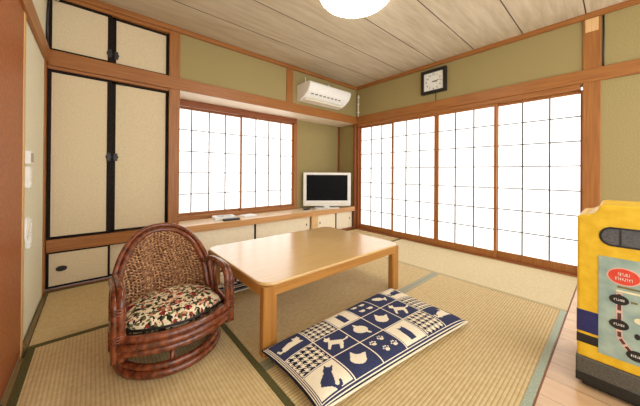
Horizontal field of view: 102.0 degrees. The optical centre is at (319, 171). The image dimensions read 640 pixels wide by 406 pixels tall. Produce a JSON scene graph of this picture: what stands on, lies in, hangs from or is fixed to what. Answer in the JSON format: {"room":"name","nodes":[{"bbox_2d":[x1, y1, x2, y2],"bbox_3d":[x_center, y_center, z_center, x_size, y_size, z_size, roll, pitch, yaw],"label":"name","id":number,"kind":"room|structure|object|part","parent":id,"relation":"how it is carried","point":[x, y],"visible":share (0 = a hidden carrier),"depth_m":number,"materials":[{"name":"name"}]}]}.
{"room":"traditional dwelling","nodes":[
{"label":"traditional dwelling","id":0,"kind":"room"},
{"bbox_2d":[1,358,23,405],"bbox_3d":[0.119,1.022,2.242,3.727,0.015,2.760,1,0,-41],"label":"floor","id":1,"kind":"structure","parent":0,"point":[8,392],"depth_m":1.22,"materials":[{"name":"brown wood"}]},
{"bbox_2d":[27,279,108,349],"bbox_3d":[-1.175,0.982,2.325,1.826,0.046,0.892,1,0,-41],"label":"mat","id":2,"kind":"object","parent":1,"relation":"on","point":[73,311],"visible":0.34,"depth_m":1.75,"materials":[{"name":"beige wicker"}]},
{"bbox_2d":[6,323,294,405],"bbox_3d":[-0.625,0.982,0.986,0.896,0.046,1.842,1,0,-41],"label":"mat","id":3,"kind":"object","parent":1,"relation":"on","point":[77,370],"visible":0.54,"depth_m":1.19,"materials":[{"name":"beige wicker"}]},
{"bbox_2d":[107,223,234,379],"bbox_3d":[-0.833,0.646,1.455,0.570,0.622,0.681,1,0,-41],"label":"rattan chair","id":4,"kind":"object","parent":3,"relation":"on","point":[169,254],"visible":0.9,"depth_m":1.44,"materials":[{"name":"brown wicker"}]},
{"bbox_3d":[-0.988,0.668,1.259,0.068,0.310,0.390,1,0,-39],"label":"arm","id":5,"kind":"part","parent":4,"relation":"part of","materials":[{"name":"wicker"}]},
{"bbox_3d":[-0.964,0.555,1.600,0.535,0.440,0.278,1,0,-41],"label":"frame","id":6,"kind":"part","parent":4,"relation":"part of","materials":[{"name":"wicker"}]},
{"bbox_2d":[126,284,221,333],"bbox_3d":[-0.797,0.711,1.406,0.453,0.084,0.405,1,0,-41],"label":"seat cushion","id":7,"kind":"object","parent":4,"relation":"on","point":[174,306],"visible":0.94,"depth_m":1.31,"materials":[{"name":"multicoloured fabric"}]},
{"bbox_3d":[-0.624,0.672,1.576,0.068,0.310,0.390,1,0,-43],"label":"arm","id":8,"kind":"part","parent":4,"relation":"part of","materials":[{"name":"wicker"}]},
{"bbox_2d":[224,257,434,366],"bbox_3d":[0.114,0.991,2.241,1.862,0.046,0.922,1,0,-41],"label":"mat","id":9,"kind":"object","parent":1,"relation":"on","point":[300,308],"visible":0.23,"depth_m":1.97,"materials":[{"name":"beige wicker"}]},
{"bbox_2d":[218,268,248,292],"bbox_3d":[-0.877,0.915,2.143,0.560,0.087,0.520,1,0,-41],"label":"floor cushion","id":10,"kind":"object","parent":9,"relation":"on","point":[239,286],"visible":0.13,"depth_m":2.05,"materials":[{"name":"blue fabric"}]},
{"bbox_2d":[208,227,397,357],"bbox_3d":[-0.106,0.777,2.082,1.268,0.376,0.896,1,0,-41],"label":"table","id":11,"kind":"object","parent":9,"relation":"on","point":[270,266],"visible":0.92,"depth_m":1.81,"materials":[{"name":"brown wood"}]},
{"bbox_3d":[-0.822,0.781,2.011,0.086,0.358,0.052,1,0,-41],"label":"leg","id":12,"kind":"part","parent":11,"relation":"part of","materials":[{"name":"brown wood"}]},
{"bbox_3d":[-0.275,0.783,1.383,0.086,0.358,0.052,1,0,-41],"label":"leg","id":13,"kind":"part","parent":11,"relation":"part of","materials":[{"name":"brown wood"}]},
{"bbox_3d":[0.609,0.791,2.153,0.086,0.358,0.052,1,0,-41],"label":"leg","id":14,"kind":"part","parent":11,"relation":"part of","materials":[{"name":"brown wood"}]},
{"bbox_2d":[346,229,399,241],"bbox_3d":[0.208,0.996,3.530,1.837,0.046,0.892,1,0,-41],"label":"mat","id":15,"kind":"object","parent":1,"relation":"on","point":[384,237],"visible":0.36,"depth_m":4.00,"materials":[{"name":"beige wicker"}]},
{"bbox_2d":[263,273,566,405],"bbox_3d":[0.720,0.993,1.545,1.862,0.046,0.917,1,0,-41],"label":"mat","id":16,"kind":"object","parent":1,"relation":"on","point":[501,356],"visible":0.66,"depth_m":1.33,"materials":[{"name":"beige wicker"}]},
{"bbox_2d":[261,288,467,405],"bbox_3d":[0.324,0.923,1.478,1.151,0.085,0.583,1,0,-41],"label":"floor cushion","id":17,"kind":"object","parent":16,"relation":"on","point":[329,360],"visible":1,"depth_m":1.34,"materials":[{"name":"blue fabric"}]},
{"bbox_2d":[384,239,576,311],"bbox_3d":[1.461,1.002,2.804,0.902,0.046,1.842,1,0,-41],"label":"mat","id":18,"kind":"object","parent":1,"relation":"on","point":[547,288],"visible":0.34,"depth_m":2.50,"materials":[{"name":"wicker"}]},
{"bbox_2d":[0,0,47,405],"bbox_3d":[-1.080,-0.236,0.703,0.120,2.504,4.700,1,0,-41],"label":"wall","id":19,"kind":"structure","parent":0,"point":[34,116],"depth_m":1.70,"materials":[{"name":"paint"}]},
{"bbox_2d":[0,0,23,401],"bbox_3d":[-1.238,0.054,0.980,0.008,1.808,1.024,1,0,-41],"label":"door","id":20,"kind":"structure","parent":19,"relation":"in","point":[11,11],"depth_m":1.18,"materials":[{"name":"brown wood"}]},
{"bbox_2d":[18,12,26,360],"bbox_3d":[-1.587,0.074,1.383,0.012,1.850,0.040,1,0,-41],"label":"trim","id":21,"kind":"structure","parent":19,"relation":"attached to","point":[25,15],"depth_m":1.37,"materials":[{"name":"brown wood"}]},
{"bbox_2d":[24,217,29,241],"bbox_3d":[-1.637,0.319,1.446,0.022,0.130,0.060,1,0,-41],"label":"wall switch","id":22,"kind":"object","parent":19,"relation":"attached to","point":[26,219],"visible":0.92,"depth_m":1.43,"materials":[{"name":"white plastic"}]},
{"bbox_2d":[25,166,32,187],"bbox_3d":[-1.650,0.029,1.468,0.028,0.120,0.085,1,0,-41],"label":"wall switch","id":23,"kind":"object","parent":19,"relation":"attached to","point":[28,169],"visible":0.95,"depth_m":1.44,"materials":[{"name":"white plastic"}]},
{"bbox_2d":[25,217,32,248],"bbox_3d":[-1.690,0.354,1.507,0.024,0.170,0.075,1,0,-41],"label":"wall switch","id":24,"kind":"object","parent":19,"relation":"attached to","point":[28,244],"visible":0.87,"depth_m":1.49,"materials":[{"name":"white plastic"}]},
{"bbox_2d":[25,150,33,163],"bbox_3d":[-1.648,-0.081,1.468,0.030,0.075,0.085,1,0,-41],"label":"wall switch","id":25,"kind":"object","parent":19,"relation":"attached to","point":[29,155],"visible":0.91,"depth_m":1.44,"materials":[{"name":"white plastic"}]},
{"bbox_2d":[19,0,49,63],"bbox_3d":[-0.817,-0.911,0.518,0.022,0.125,4.078,1,0,-41],"label":"trim","id":26,"kind":"structure","parent":19,"relation":"attached to","point":[33,21],"depth_m":1.61,"materials":[{"name":"brown wood"}]},
{"bbox_2d":[22,291,47,357],"bbox_3d":[-1.874,0.970,1.719,0.022,0.057,0.870,1,0,-41],"label":"trim","id":27,"kind":"structure","parent":19,"relation":"attached to","point":[29,335],"depth_m":1.60,"materials":[{"name":"brown wood"}]},
{"bbox_2d":[42,60,46,295],"bbox_3d":[-2.151,0.072,2.018,0.016,1.850,0.109,1,0,-41],"label":"trim","id":28,"kind":"structure","parent":19,"relation":"attached to","point":[45,63],"depth_m":2.00,"materials":[{"name":"brown wood"}]},
{"bbox_2d":[46,0,58,44],"bbox_3d":[-2.086,-1.210,2.018,0.074,0.445,0.068,1,0,-41],"label":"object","id":29,"kind":"object","parent":19,"relation":"attached to","point":[48,1],"visible":0.85,"depth_m":2.01,"materials":[{"name":"black plastic"}]},
{"bbox_2d":[47,276,110,292],"bbox_3d":[0.418,1.081,2.012,4.177,0.100,4.700,1,0,-41],"label":"trim","id":30,"kind":"structure","parent":0,"point":[110,276],"depth_m":2.33,"materials":[{"name":"brown wood"}]},
{"bbox_2d":[46,242,125,288],"bbox_3d":[-2.036,0.775,2.541,0.851,0.360,0.518,1,0,-41],"label":"base cabinet","id":31,"kind":"object","parent":30,"relation":"on","point":[68,267],"visible":0.49,"depth_m":2.21,"materials":[{"name":"paper"}]},
{"bbox_3d":[-2.123,0.793,2.129,0.068,0.044,0.012,1,0,-41],"label":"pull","id":32,"kind":"part","parent":31,"relation":"part of","materials":[{"name":"black metal"}]},
{"bbox_3d":[-2.047,0.795,2.209,0.380,0.274,0.014,1,0,-41],"label":"sliding door","id":33,"kind":"part","parent":31,"relation":"part of","materials":[{"name":"paper"}]},
{"bbox_2d":[46,65,168,252],"bbox_3d":[-2.026,-0.105,2.540,0.851,1.510,0.528,1,0,-41],"label":"closet","id":34,"kind":"object","parent":31,"relation":"on","point":[107,137],"visible":0.87,"depth_m":2.30,"materials":[{"name":"paper"}]},
{"bbox_3d":[-2.041,-0.139,2.212,0.373,1.349,0.014,1,0,-41],"label":"sliding door","id":35,"kind":"part","parent":34,"relation":"part of","materials":[{"name":"paper"}]},
{"bbox_3d":[-1.877,0.601,2.360,0.851,0.100,0.058,1,0,-41],"label":"rail","id":36,"kind":"part","parent":34,"relation":"part of","materials":[{"name":"brown wood"}]},
{"bbox_3d":[-1.896,-0.135,2.324,0.040,0.070,0.012,1,0,-41],"label":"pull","id":37,"kind":"part","parent":34,"relation":"part of","materials":[{"name":"black metal"}]},
{"bbox_3d":[-1.874,-0.134,2.375,0.040,0.070,0.012,1,0,-41],"label":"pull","id":38,"kind":"part","parent":34,"relation":"part of","materials":[{"name":"black metal"}]},
{"bbox_3d":[-1.743,-0.136,2.503,0.446,1.349,0.014,1,0,-41],"label":"sliding door","id":39,"kind":"part","parent":34,"relation":"part of","materials":[{"name":"paper"}]},
{"bbox_3d":[-1.750,0.798,2.501,0.453,0.274,0.014,1,0,-41],"label":"sliding door","id":40,"kind":"part","parent":31,"relation":"part of","materials":[{"name":"paper"}]},
{"bbox_2d":[194,217,310,252],"bbox_3d":[-0.933,0.810,3.432,1.783,0.311,0.418,1,0,-41],"label":"base cabinet","id":41,"kind":"object","parent":30,"relation":"on","point":[209,239],"visible":0.26,"depth_m":3.23,"materials":[{"name":"brown wood"}]},
{"bbox_3d":[-1.148,0.793,2.990,0.878,0.279,0.015,1,0,-41],"label":"sliding door","id":42,"kind":"part","parent":41,"relation":"part of","materials":[{"name":"beige paper"}]},
{"bbox_2d":[179,206,354,232],"bbox_3d":[-0.552,0.621,3.706,2.715,0.074,0.384,1,0,-41],"label":"window ledge","id":43,"kind":"object","parent":41,"relation":"on","point":[207,224],"visible":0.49,"depth_m":3.32,"materials":[{"name":"brown wood"}]},
{"bbox_2d":[212,214,235,220],"bbox_3d":[-1.185,0.560,3.200,0.250,0.034,0.190,1,0,-33],"label":"booklet","id":44,"kind":"object","parent":43,"relation":"on","point":[216,217],"visible":0.9,"depth_m":3.15,"materials":[{"name":"white paper"}]},
{"bbox_2d":[223,217,239,220],"bbox_3d":[-1.060,0.566,3.103,0.200,0.024,0.050,1,0,-35],"label":"remote control","id":45,"kind":"object","parent":43,"relation":"on","point":[238,218],"visible":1,"depth_m":3.08,"materials":[{"name":"black plastic"}]},
{"bbox_2d":[238,213,256,216],"bbox_3d":[-0.950,0.573,3.418,0.150,0.014,0.190,0,0,39],"label":"booklet","id":46,"kind":"object","parent":43,"relation":"on","point":[250,214],"visible":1,"depth_m":3.37,"materials":[{"name":"white paper"}]},
{"bbox_2d":[303,172,350,208],"bbox_3d":[0.114,0.300,4.234,0.780,0.580,0.175,0,0,-5],"label":"television","id":47,"kind":"object","parent":43,"relation":"on","point":[328,190],"visible":1,"depth_m":4.21,"materials":[{"name":"white plastic"}]},
{"bbox_2d":[307,203,346,203],"bbox_3d":[0.115,0.520,4.211,0.640,0.016,0.004,0,0,-5],"label":"speaker grille","id":48,"kind":"object","parent":47,"relation":"attached to","point":[307,203],"depth_m":4.21,"materials":[{"name":"beige plastic"}]},
{"bbox_3d":[-0.498,0.800,3.585,0.925,0.279,0.015,1,0,-41],"label":"sliding door","id":49,"kind":"part","parent":41,"relation":"part of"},
{"bbox_2d":[310,216,317,228],"bbox_3d":[-0.175,0.817,4.010,0.120,0.312,0.306,1,0,-41],"label":"trim","id":50,"kind":"structure","parent":41,"relation":"attached to","point":[314,219],"depth_m":3.89,"materials":[{"name":"brown wood"}]},
{"bbox_2d":[318,211,353,229],"bbox_3d":[0.136,0.821,4.363,0.812,0.311,0.418,1,0,-41],"label":"base cabinet","id":51,"kind":"object","parent":30,"relation":"on","point":[343,220],"visible":0.49,"depth_m":4.26,"materials":[{"name":"brown wood"}]},
{"bbox_3d":[0.107,0.806,4.082,0.400,0.279,0.015,1,0,-41],"label":"sliding door","id":52,"kind":"part","parent":51,"relation":"part of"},
{"bbox_3d":[0.391,0.808,4.359,0.432,0.279,0.015,1,0,-41],"label":"sliding door","id":53,"kind":"part","parent":51,"relation":"part of","materials":[{"name":"beige paper"}]},
{"bbox_2d":[167,34,357,226],"bbox_3d":[-0.588,-0.223,3.797,2.968,2.504,0.520,1,0,-41],"label":"wall","id":54,"kind":"structure","parent":0,"point":[200,61],"depth_m":3.49,"materials":[{"name":"green paint"}]},
{"bbox_2d":[49,0,169,74],"bbox_3d":[-2.020,-1.210,2.545,0.851,0.470,0.524,1,0,-41],"label":"upper cabinet","id":55,"kind":"object","parent":54,"relation":"attached to","point":[76,27],"visible":0.75,"depth_m":2.31,"materials":[{"name":"paper"}]},
{"bbox_3d":[-2.033,-1.194,2.216,0.373,0.409,0.014,1,0,-41],"label":"sliding door","id":56,"kind":"part","parent":55,"relation":"part of","materials":[{"name":"paper"}]},
{"bbox_3d":[-1.889,-1.065,2.327,0.040,0.070,0.012,1,0,-41],"label":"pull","id":57,"kind":"part","parent":55,"relation":"part of","materials":[{"name":"black metal"}]},
{"bbox_3d":[-1.867,-1.064,2.378,0.040,0.070,0.012,1,0,-41],"label":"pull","id":58,"kind":"part","parent":55,"relation":"part of","materials":[{"name":"black metal"}]},
{"bbox_3d":[-1.736,-1.190,2.507,0.446,0.409,0.014,1,0,-41],"label":"sliding door","id":59,"kind":"part","parent":55,"relation":"part of","materials":[{"name":"paper"}]},
{"bbox_2d":[167,30,180,224],"bbox_3d":[-1.505,-0.216,2.666,0.100,2.440,0.042,1,0,-41],"label":"trim","id":60,"kind":"structure","parent":54,"relation":"attached to","point":[174,37],"depth_m":2.65,"materials":[{"name":"brown wood"}]},
{"bbox_2d":[47,49,355,123],"bbox_3d":[-0.768,-0.901,3.282,3.726,0.125,0.026,1,0,-41],"label":"trim","id":61,"kind":"structure","parent":54,"relation":"attached to","point":[60,59],"depth_m":2.65,"materials":[{"name":"brown wood"}]},
{"bbox_2d":[49,228,354,290],"bbox_3d":[-0.781,0.985,3.275,3.667,0.053,0.020,1,0,-41],"label":"trim","id":62,"kind":"structure","parent":54,"relation":"attached to","point":[352,228],"depth_m":2.20,"materials":[{"name":"brown wood"}]},
{"bbox_2d":[179,107,239,215],"bbox_3d":[-1.420,-0.123,3.312,0.878,1.300,0.024,1,0,-41],"label":"window","id":63,"kind":"structure","parent":54,"relation":"in","point":[209,154],"depth_m":3.31,"materials":[{"name":"paper"}]},
{"bbox_2d":[78,0,356,89],"bbox_3d":[-0.762,-1.453,3.280,3.727,0.049,0.034,1,0,-41],"label":"trim","id":64,"kind":"structure","parent":54,"relation":"attached to","point":[97,3],"depth_m":2.81,"materials":[{"name":"brown wood"}]},
{"bbox_2d":[179,206,293,220],"bbox_3d":[-1.091,0.555,3.567,1.718,0.050,0.110,1,0,-41],"label":"trim","id":65,"kind":"structure","parent":54,"relation":"attached to","point":[207,215],"depth_m":3.46,"materials":[{"name":"brown wood"}]},
{"bbox_2d":[180,99,296,123],"bbox_3d":[-1.070,-0.807,3.581,1.748,0.075,0.130,1,0,-41],"label":"trim","id":66,"kind":"structure","parent":54,"relation":"attached to","point":[183,103],"depth_m":3.43,"materials":[{"name":"brown wood"}]},
{"bbox_2d":[240,116,292,210],"bbox_3d":[-0.764,-0.117,3.841,0.875,1.300,0.024,1,0,-41],"label":"window","id":67,"kind":"structure","parent":54,"relation":"in","point":[266,146],"depth_m":3.80,"materials":[{"name":"paper"}]},
{"bbox_2d":[180,91,352,126],"bbox_3d":[-0.557,-0.866,3.822,2.898,0.050,0.520,1,0,-41],"label":"trim","id":68,"kind":"structure","parent":54,"relation":"attached to","point":[183,95],"depth_m":3.46,"materials":[{"name":"beige wood"}]},
{"bbox_2d":[286,68,292,102],"bbox_3d":[-0.429,-1.193,3.601,0.110,0.465,0.040,1,0,-41],"label":"trim","id":69,"kind":"structure","parent":54,"relation":"attached to","point":[289,72],"depth_m":3.58,"materials":[{"name":"brown wood"}]},
{"bbox_2d":[293,124,296,208],"bbox_3d":[-0.403,-0.126,4.138,0.060,1.425,0.050,1,0,-41],"label":"trim","id":70,"kind":"structure","parent":54,"relation":"attached to","point":[294,125],"depth_m":4.12,"materials":[{"name":"brown wood"}]},
{"bbox_2d":[297,81,350,109],"bbox_3d":[0.074,-1.113,3.822,0.810,0.227,0.305,1,0,-41],"label":"air conditioner","id":71,"kind":"object","parent":54,"relation":"attached to","point":[310,92],"visible":1,"depth_m":3.69,"materials":[{"name":"white plastic"}]},
{"bbox_2d":[338,127,339,172],"bbox_3d":[0.345,-0.118,4.809,0.030,1.425,0.020,1,0,-41],"label":"trim","id":72,"kind":"structure","parent":54,"relation":"attached to","point":[338,127],"depth_m":4.80,"materials":[{"name":"brown wood"}]},
{"bbox_2d":[353,124,356,228],"bbox_3d":[0.605,0.100,4.492,0.052,1.850,0.040,1,0,-41],"label":"trim","id":73,"kind":"structure","parent":54,"relation":"attached to","point":[354,125],"depth_m":4.47,"materials":[{"name":"brown wood"}]},
{"bbox_2d":[356,126,359,227],"bbox_3d":[0.675,0.113,4.516,0.094,1.825,0.056,1,0,-41],"label":"trim","id":74,"kind":"structure","parent":54,"relation":"attached to","point":[358,128],"depth_m":4.48,"materials":[{"name":"brown wood"}]},
{"bbox_2d":[99,0,626,86],"bbox_3d":[0.545,-1.498,1.796,3.947,0.050,4.220,1,0,-41],"label":"ceiling","id":75,"kind":"structure","parent":0,"point":[401,36],"depth_m":2.62,"materials":[{"name":"beige wood"}]},
{"bbox_2d":[320,0,388,17],"bbox_3d":[0.286,-1.421,2.089,0.610,0.106,0.610,1,0,-41],"label":"ceiling lamp","id":76,"kind":"object","parent":75,"relation":"attached to","point":[341,8],"visible":1,"depth_m":2.16,"materials":[{"name":"white plastic"}]},
{"bbox_2d":[356,4,639,201],"bbox_3d":[2.010,-0.207,2.997,0.100,2.504,4.100,1,0,-41],"label":"wall","id":77,"kind":"structure","parent":0,"point":[559,51],"depth_m":2.48,"materials":[{"name":"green paint"}]},
{"bbox_2d":[359,122,391,233],"bbox_3d":[0.922,0.095,4.244,0.028,1.748,0.688,1,0,-41],"label":"door","id":78,"kind":"structure","parent":77,"relation":"in","point":[375,140],"depth_m":4.25,"materials":[{"name":"paper"}]},
{"bbox_2d":[391,114,435,244],"bbox_3d":[1.329,0.096,3.718,0.028,1.748,0.688,1,0,-41],"label":"door","id":79,"kind":"structure","parent":77,"relation":"in","point":[413,170],"depth_m":3.69,"materials":[{"name":"paper"}]},
{"bbox_2d":[421,65,446,95],"bbox_3d":[1.516,-1.160,3.459,0.048,0.415,0.336,1,0,-41],"label":"wall clock","id":80,"kind":"object","parent":77,"relation":"attached to","point":[433,80],"visible":1,"depth_m":3.44,"materials":[{"name":"black plastic"}]},
{"bbox_2d":[356,228,576,276],"bbox_3d":[1.557,1.000,3.474,0.120,0.057,2.730,1,0,-41],"label":"trim","id":81,"kind":"structure","parent":77,"relation":"attached to","point":[381,233],"depth_m":2.91,"materials":[{"name":"brown wood"}]},
{"bbox_2d":[436,103,497,257],"bbox_3d":[1.781,0.098,3.200,0.028,1.748,0.688,1,0,-41],"label":"door","id":82,"kind":"structure","parent":77,"relation":"in","point":[466,139],"depth_m":3.17,"materials":[{"name":"paper"}]},
{"bbox_2d":[358,84,580,126],"bbox_3d":[1.583,-0.802,3.478,0.102,0.050,2.710,1,0,-41],"label":"trim","id":83,"kind":"structure","parent":77,"relation":"attached to","point":[577,87],"depth_m":2.97,"materials":[{"name":"brown wood"}]},
{"bbox_2d":[356,59,639,123],"bbox_3d":[1.971,-0.886,2.961,0.026,0.120,4.100,1,0,-41],"label":"trim","id":84,"kind":"structure","parent":77,"relation":"attached to","point":[631,67],"depth_m":2.74,"materials":[{"name":"brown wood"}]},
{"bbox_2d":[357,0,639,89],"bbox_3d":[1.981,-1.435,2.949,0.034,0.049,4.070,1,0,-41],"label":"trim","id":85,"kind":"structure","parent":77,"relation":"attached to","point":[628,3],"depth_m":2.76,"materials":[{"name":"brown wood"}]},
{"bbox_2d":[497,90,582,273],"bbox_3d":[2.256,0.100,2.712,0.028,1.748,0.719,1,0,-41],"label":"door","id":86,"kind":"structure","parent":77,"relation":"in","point":[540,139],"depth_m":2.68,"materials":[{"name":"paper"}]},
{"bbox_2d":[582,15,600,210],"bbox_3d":[2.493,-0.196,2.380,0.044,2.425,0.115,1,0,-41],"label":"trim","id":87,"kind":"structure","parent":77,"relation":"attached to","point":[591,146],"depth_m":2.36,"materials":[{"name":"brown wood"}]},
{"bbox_2d":[585,16,598,32],"bbox_3d":[2.484,-1.344,2.369,0.004,0.120,0.085,1,0,-41],"label":"trim","id":88,"kind":"structure","parent":77,"relation":"attached to","point":[592,24],"depth_m":2.36,"materials":[{"name":"brown wood"}]},
{"bbox_2d":[602,15,604,65],"bbox_3d":[2.537,-1.176,2.319,0.010,0.455,0.014,1,0,-41],"label":"cable","id":89,"kind":"object","parent":77,"relation":"attached to","point":[603,15],"visible":1,"depth_m":2.31,"materials":[{"name":"black plastic"}]},
{"bbox_2d":[535,289,633,405],"bbox_3d":[1.486,1.006,0.710,3.777,0.056,1.335,1,0,-41],"label":"floor","id":90,"kind":"structure","parent":0,"point":[560,386],"depth_m":1.20,"materials":[{"name":"beige wood"}]},
{"bbox_2d":[532,286,576,405],"bbox_3d":[1.027,0.994,1.200,3.727,0.046,0.004,1,0,-41],"label":"trim","id":91,"kind":"structure","parent":90,"relation":"attached to","point":[540,386],"depth_m":1.36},
{"bbox_2d":[575,200,639,405],"bbox_3d":[1.468,0.561,1.152,0.370,0.828,0.445,1,0,-41],"label":"storage bin","id":92,"kind":"object","parent":90,"relation":"on","point":[608,233],"visible":1,"depth_m":1.12,"materials":[{"name":"yellow plastic"}]},
{"bbox_3d":[1.333,0.584,1.035,0.006,0.428,0.302,1,0,-41],"label":"printed panel","id":93,"kind":"part","parent":92,"relation":"part of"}
]}

